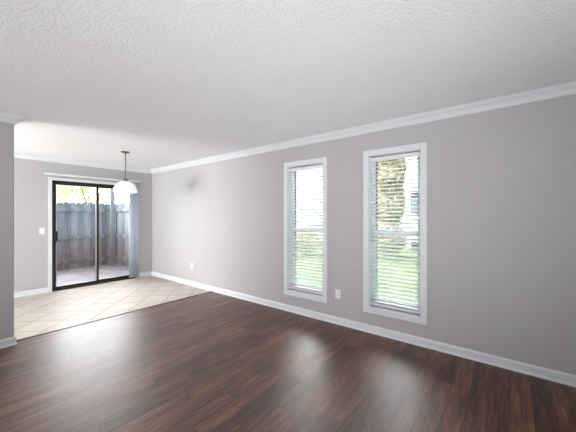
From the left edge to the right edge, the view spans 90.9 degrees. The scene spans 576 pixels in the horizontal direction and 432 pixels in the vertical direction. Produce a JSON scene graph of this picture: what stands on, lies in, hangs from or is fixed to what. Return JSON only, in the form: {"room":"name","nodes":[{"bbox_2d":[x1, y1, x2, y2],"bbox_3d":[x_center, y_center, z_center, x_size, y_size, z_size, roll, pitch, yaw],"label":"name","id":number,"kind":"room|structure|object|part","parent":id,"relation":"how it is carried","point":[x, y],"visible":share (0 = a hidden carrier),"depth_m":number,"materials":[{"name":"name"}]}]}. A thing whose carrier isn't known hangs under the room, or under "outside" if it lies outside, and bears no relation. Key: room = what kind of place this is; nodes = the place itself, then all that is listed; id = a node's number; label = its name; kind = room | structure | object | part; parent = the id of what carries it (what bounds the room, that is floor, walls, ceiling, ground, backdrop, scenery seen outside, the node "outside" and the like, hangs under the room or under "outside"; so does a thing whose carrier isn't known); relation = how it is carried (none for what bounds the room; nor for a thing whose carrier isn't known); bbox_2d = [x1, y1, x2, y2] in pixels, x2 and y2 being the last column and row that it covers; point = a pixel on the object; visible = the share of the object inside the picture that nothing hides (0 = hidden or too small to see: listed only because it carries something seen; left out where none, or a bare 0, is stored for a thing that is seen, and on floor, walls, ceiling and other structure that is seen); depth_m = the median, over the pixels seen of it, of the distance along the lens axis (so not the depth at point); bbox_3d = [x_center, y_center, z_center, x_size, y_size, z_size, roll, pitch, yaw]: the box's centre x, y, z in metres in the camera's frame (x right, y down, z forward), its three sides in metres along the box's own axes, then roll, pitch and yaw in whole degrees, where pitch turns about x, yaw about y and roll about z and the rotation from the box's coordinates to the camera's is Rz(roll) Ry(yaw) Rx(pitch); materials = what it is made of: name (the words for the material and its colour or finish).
{"room":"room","nodes":[
{"label":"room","id":0,"kind":"room"},
{"bbox_2d":[0,122,13,339],"bbox_3d":[-3.953,0.156,1.816,0.112,2.440,3.180,0,0,38],"label":"wall partition","id":1,"kind":"structure","parent":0,"point":[6,129],"depth_m":2.99,"materials":[{"name":"beige paint"}]},
{"bbox_2d":[0,335,16,348],"bbox_3d":[-3.946,1.332,1.825,0.156,0.088,3.202,0,0,38],"label":"baseboard","id":2,"kind":"structure","parent":1,"relation":"attached to","point":[11,341],"depth_m":2.99,"materials":[{"name":"white paint"}]},
{"bbox_2d":[56,185,84,202],"bbox_3d":[-13.806,-0.771,17.261,2.394,4.582,2.765,0,0,38],"label":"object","id":3,"kind":"object","parent":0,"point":[58,196],"visible":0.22,"depth_m":17.28,"materials":[{"name":"green plant"}]},
{"bbox_2d":[14,158,151,291],"bbox_3d":[-5.084,0.206,4.297,0.150,2.540,5.988,0,0,38],"label":"wall","id":4,"kind":"structure","parent":0,"point":[30,180],"depth_m":5.02,"materials":[{"name":"beige paint"}]},
{"bbox_2d":[14,287,47,297],"bbox_3d":[-5.550,1.332,3.563,0.022,0.088,3.956,0,0,38],"label":"baseboard","id":5,"kind":"structure","parent":4,"relation":"attached to","point":[41,290],"depth_m":4.93,"materials":[{"name":"white paint"}]},
{"bbox_2d":[39,228,44,233],"bbox_3d":[-4.383,0.266,5.056,0.016,0.116,0.072,0,0,38],"label":"light switch","id":6,"kind":"object","parent":4,"relation":"attached to","point":[41,230],"visible":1,"depth_m":5.05,"materials":[{"name":"white plastic"}]},
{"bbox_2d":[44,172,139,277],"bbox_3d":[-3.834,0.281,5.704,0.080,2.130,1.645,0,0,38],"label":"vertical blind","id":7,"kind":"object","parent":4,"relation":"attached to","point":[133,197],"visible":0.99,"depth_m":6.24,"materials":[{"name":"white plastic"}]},
{"bbox_2d":[48,177,137,291],"bbox_3d":[-3.874,0.335,5.766,0.140,2.082,1.572,0,0,38],"label":"door","id":8,"kind":"structure","parent":4,"relation":"in","point":[52,181],"depth_m":5.30,"materials":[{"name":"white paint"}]},
{"bbox_3d":[-4.260,0.376,5.199,0.046,0.230,0.056,0,0,38],"label":"handle","id":9,"kind":"part","parent":8,"relation":"part of","materials":[{"name":"black plastic"}]},
{"bbox_3d":[-4.081,0.365,5.485,0.030,1.978,0.734,0,0,38],"label":"sliding panel","id":10,"kind":"part","parent":8,"relation":"part of","materials":[{"name":"clear glass"}]},
{"bbox_3d":[-3.688,0.365,6.060,0.030,1.978,0.740,0,0,38],"label":"fixed panel","id":11,"kind":"part","parent":8,"relation":"part of","materials":[{"name":"clear glass"}]},
{"bbox_2d":[138,271,150,276],"bbox_3d":[-3.261,1.332,6.481,0.022,0.088,0.302,0,0,38],"label":"baseboard","id":12,"kind":"structure","parent":4,"relation":"attached to","point":[144,273],"depth_m":6.47,"materials":[{"name":"white paint"}]},
{"bbox_2d":[100,189,128,202],"bbox_3d":[-11.139,-0.764,18.873,2.137,4.568,2.419,0,0,38],"label":"leafy tree","id":13,"kind":"object","parent":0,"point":[123,195],"visible":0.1,"depth_m":18.89,"materials":[{"name":"green plant"}]},
{"bbox_2d":[0,0,575,169],"bbox_3d":[-1.565,-1.124,1.633,8.977,0.120,6.138,0,0,38],"label":"ceiling","id":14,"kind":"structure","parent":0,"point":[163,83],"depth_m":2.00,"materials":[{"name":"paint"}]},
{"bbox_2d":[113,151,137,192],"bbox_3d":[-2.694,-0.729,4.699,0.364,0.670,0.364,0,0,38],"label":"pendant lamp","id":15,"kind":"object","parent":14,"relation":"hanging from","point":[124,186],"visible":1,"depth_m":4.62,"materials":[{"name":"white glass"}]},
{"bbox_3d":[-2.694,-0.486,4.699,0.364,0.184,0.364,0,0,38],"label":"lamp shade","id":16,"kind":"part","parent":15,"relation":"part of","materials":[{"name":"white glass"}]},
{"bbox_2d":[0,275,575,431],"bbox_3d":[-1.565,1.426,1.633,8.677,0.100,5.838,0,0,38],"label":"floor","id":17,"kind":"structure","parent":0,"point":[211,361],"depth_m":2.43,"materials":[{"name":"brown wood"}]},
{"bbox_2d":[16,291,211,340],"bbox_3d":[-2.203,1.374,4.134,0.024,0.007,2.666,0,0,38],"label":"trim","id":18,"kind":"structure","parent":17,"relation":"on","point":[210,291],"depth_m":3.75,"materials":[{"name":"brown wood"}]},
{"bbox_2d":[152,95,575,374],"bbox_3d":[0.283,0.206,3.988,8.977,2.540,0.150,0,0,38],"label":"wall","id":19,"kind":"structure","parent":0,"point":[501,183],"depth_m":2.83,"materials":[{"name":"beige paint"}]},
{"bbox_2d":[0,81,575,173],"bbox_3d":[-1.565,-1.023,1.633,8.677,0.082,5.838,0,0,38],"label":"trim","id":20,"kind":"structure","parent":19,"relation":"attached to","point":[566,89],"depth_m":3.18,"materials":[{"name":"white paint"}]},
{"bbox_2d":[284,157,326,303],"bbox_3d":[0.273,0.184,3.985,0.720,1.917,0.168,0,0,38],"label":"window","id":21,"kind":"structure","parent":19,"relation":"in","point":[322,161],"depth_m":4.04,"materials":[{"name":"white paint"}]},
{"bbox_2d":[289,165,321,294],"bbox_3d":[0.255,0.182,3.961,0.568,1.734,0.064,0,0,38],"label":"window blind","id":22,"kind":"object","parent":21,"relation":"attached to","point":[310,282],"visible":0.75,"depth_m":3.96,"materials":[{"name":"white plastic"}]},
{"bbox_3d":[0.257,1.026,3.964,0.564,0.046,0.050,0,0,38],"label":"rail","id":23,"kind":"part","parent":22,"relation":"part of","materials":[{"name":"white plastic"}]},
{"bbox_3d":[0.300,0.183,4.019,0.572,1.767,0.050,0,0,38],"label":"frame","id":24,"kind":"part","parent":21,"relation":"part of","materials":[{"name":"white plastic"}]},
{"bbox_3d":[0.297,0.203,4.015,0.500,0.042,0.055,0,0,38],"label":"meeting rail","id":25,"kind":"part","parent":21,"relation":"part of","materials":[{"name":"white plastic"}]},
{"bbox_2d":[335,289,340,298],"bbox_3d":[0.635,0.993,3.611,0.072,0.116,0.010,0,0,38],"label":"wall outlet","id":26,"kind":"object","parent":19,"relation":"attached to","point":[337,292],"visible":1,"depth_m":3.61,"materials":[{"name":"white plastic"}]},
{"bbox_2d":[151,271,575,386],"bbox_3d":[0.230,1.332,3.921,8.677,0.088,0.022,0,0,38],"label":"baseboard","id":27,"kind":"structure","parent":19,"relation":"attached to","point":[528,369],"depth_m":3.05,"materials":[{"name":"white paint"}]},
{"bbox_2d":[363,142,426,324],"bbox_3d":[1.224,0.184,3.239,0.700,1.917,0.168,0,0,38],"label":"window","id":28,"kind":"structure","parent":19,"relation":"in","point":[421,318],"depth_m":3.25,"materials":[{"name":"white paint"}]},
{"bbox_2d":[370,152,419,313],"bbox_3d":[1.205,0.182,3.216,0.548,1.734,0.064,0,0,38],"label":"window blind","id":29,"kind":"object","parent":28,"relation":"attached to","point":[412,309],"visible":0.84,"depth_m":3.19,"materials":[{"name":"white plastic"}]},
{"bbox_3d":[1.061,0.186,3.334,0.002,1.690,0.056,0,0,38],"label":"ladder cord","id":30,"kind":"part","parent":29,"relation":"part of","materials":[{"name":"white fabric"}]},
{"bbox_3d":[1.208,1.026,3.219,0.544,0.046,0.050,0,0,38],"label":"rail","id":31,"kind":"part","parent":29,"relation":"part of","materials":[{"name":"white plastic"}]},
{"bbox_3d":[1.354,0.186,3.104,0.002,1.690,0.056,0,0,38],"label":"ladder cord","id":32,"kind":"part","parent":29,"relation":"part of","materials":[{"name":"white fabric"}]},
{"bbox_3d":[1.251,0.183,3.274,0.552,1.767,0.050,0,0,38],"label":"frame","id":33,"kind":"part","parent":28,"relation":"part of","materials":[{"name":"white plastic"}]},
{"bbox_3d":[1.248,0.203,3.269,0.480,0.042,0.055,0,0,38],"label":"meeting rail","id":34,"kind":"part","parent":28,"relation":"part of","materials":[{"name":"white plastic"}]},
{"label":"outside","id":35,"kind":"structure","parent":0,"visible":0},
{"bbox_2d":[296,241,417,303],"bbox_3d":[6.353,1.586,22.684,42.000,0.180,36.460,0,0,38],"label":"lawn","id":36,"kind":"structure","parent":35,"point":[298,241],"depth_m":7.79,"materials":[{"name":"green plant"}]},
{"bbox_2d":[56,185,123,204],"bbox_3d":[-8.833,-0.620,12.745,2.092,4.282,2.920,0,0,21],"label":"leafy tree","id":37,"kind":"object","parent":36,"relation":"on","point":[75,189],"visible":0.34,"depth_m":12.47,"materials":[{"name":"green plant"}]},
{"bbox_2d":[296,226,319,254],"bbox_3d":[0.678,0.922,10.812,1.123,1.197,1.103,0,0,38],"label":"shrub","id":38,"kind":"object","parent":36,"relation":"on","point":[301,226],"visible":0.36,"depth_m":10.59,"materials":[{"name":"green plant"}]},
{"bbox_2d":[296,156,417,249],"bbox_3d":[4.281,-1.864,17.612,24.000,6.720,7.000,0,0,38],"label":"house","id":39,"kind":"structure","parent":36,"relation":"on","point":[415,160],"depth_m":15.78,"materials":[{"name":"white paint"}]},
{"bbox_3d":[5.711,-0.504,12.598,0.401,0.658,0.015,0,0,38],"label":"pane","id":40,"kind":"part","parent":39,"relation":"part of","materials":[{"name":"glass"}]},
{"bbox_2d":[378,158,406,256],"bbox_3d":[3.673,-0.997,10.178,1.289,5.076,1.757,0,0,38],"label":"trunk","id":41,"kind":"object","parent":36,"relation":"on","point":[397,162],"visible":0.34,"depth_m":9.72,"materials":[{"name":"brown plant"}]},
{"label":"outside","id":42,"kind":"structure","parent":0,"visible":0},
{"bbox_2d":[56,264,128,285],"bbox_3d":[-6.045,1.486,5.326,2.633,0.120,6.120,0,0,38],"label":"patio","id":43,"kind":"structure","parent":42,"point":[70,276],"depth_m":7.04,"materials":[{"name":"concrete"}]},
{"bbox_2d":[56,202,115,270],"bbox_3d":[-6.980,0.576,6.160,0.148,1.902,5.880,0,0,38],"label":"wooden fence","id":44,"kind":"object","parent":43,"relation":"on","point":[75,222],"visible":0.38,"depth_m":7.76,"materials":[{"name":"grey wood"}]},
{"bbox_3d":[-6.956,-0.166,6.104,0.040,0.085,5.820,0,0,38],"label":"rail","id":45,"kind":"part","parent":44,"relation":"part of","materials":[{"name":"grey wood"}]},
{"bbox_3d":[-6.956,1.214,6.104,0.040,0.085,5.820,0,0,38],"label":"rail","id":46,"kind":"part","parent":44,"relation":"part of","materials":[{"name":"grey wood"}]},
{"bbox_3d":[-6.956,0.574,6.104,0.040,0.085,5.820,0,0,38],"label":"rail","id":47,"kind":"part","parent":44,"relation":"part of","materials":[{"name":"grey wood"}]},
{"bbox_2d":[110,189,114,264],"bbox_3d":[-5.139,-0.249,8.294,0.105,3.350,0.100,0,0,38],"label":"timber post","id":48,"kind":"object","parent":43,"relation":"on","point":[112,194],"visible":0.56,"depth_m":8.25,"materials":[{"name":"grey wood"}]},
{"bbox_2d":[115,203,128,266],"bbox_3d":[-4.152,0.577,7.697,2.380,1.900,0.148,0,0,38],"label":"wooden fence","id":49,"kind":"object","parent":43,"relation":"on","point":[122,209],"visible":0.31,"depth_m":8.11,"materials":[{"name":"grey wood"}]},
{"bbox_3d":[-4.183,-0.166,7.652,2.373,0.085,0.040,0,0,38],"label":"rail","id":50,"kind":"part","parent":49,"relation":"part of","materials":[{"name":"grey wood"}]},
{"bbox_3d":[-4.183,0.574,7.652,2.373,0.085,0.040,0,0,38],"label":"rail","id":51,"kind":"part","parent":49,"relation":"part of","materials":[{"name":"grey wood"}]},
{"bbox_3d":[-4.183,1.214,7.652,2.373,0.085,0.040,0,0,38],"label":"rail","id":52,"kind":"part","parent":49,"relation":"part of","materials":[{"name":"grey wood"}]}
]}

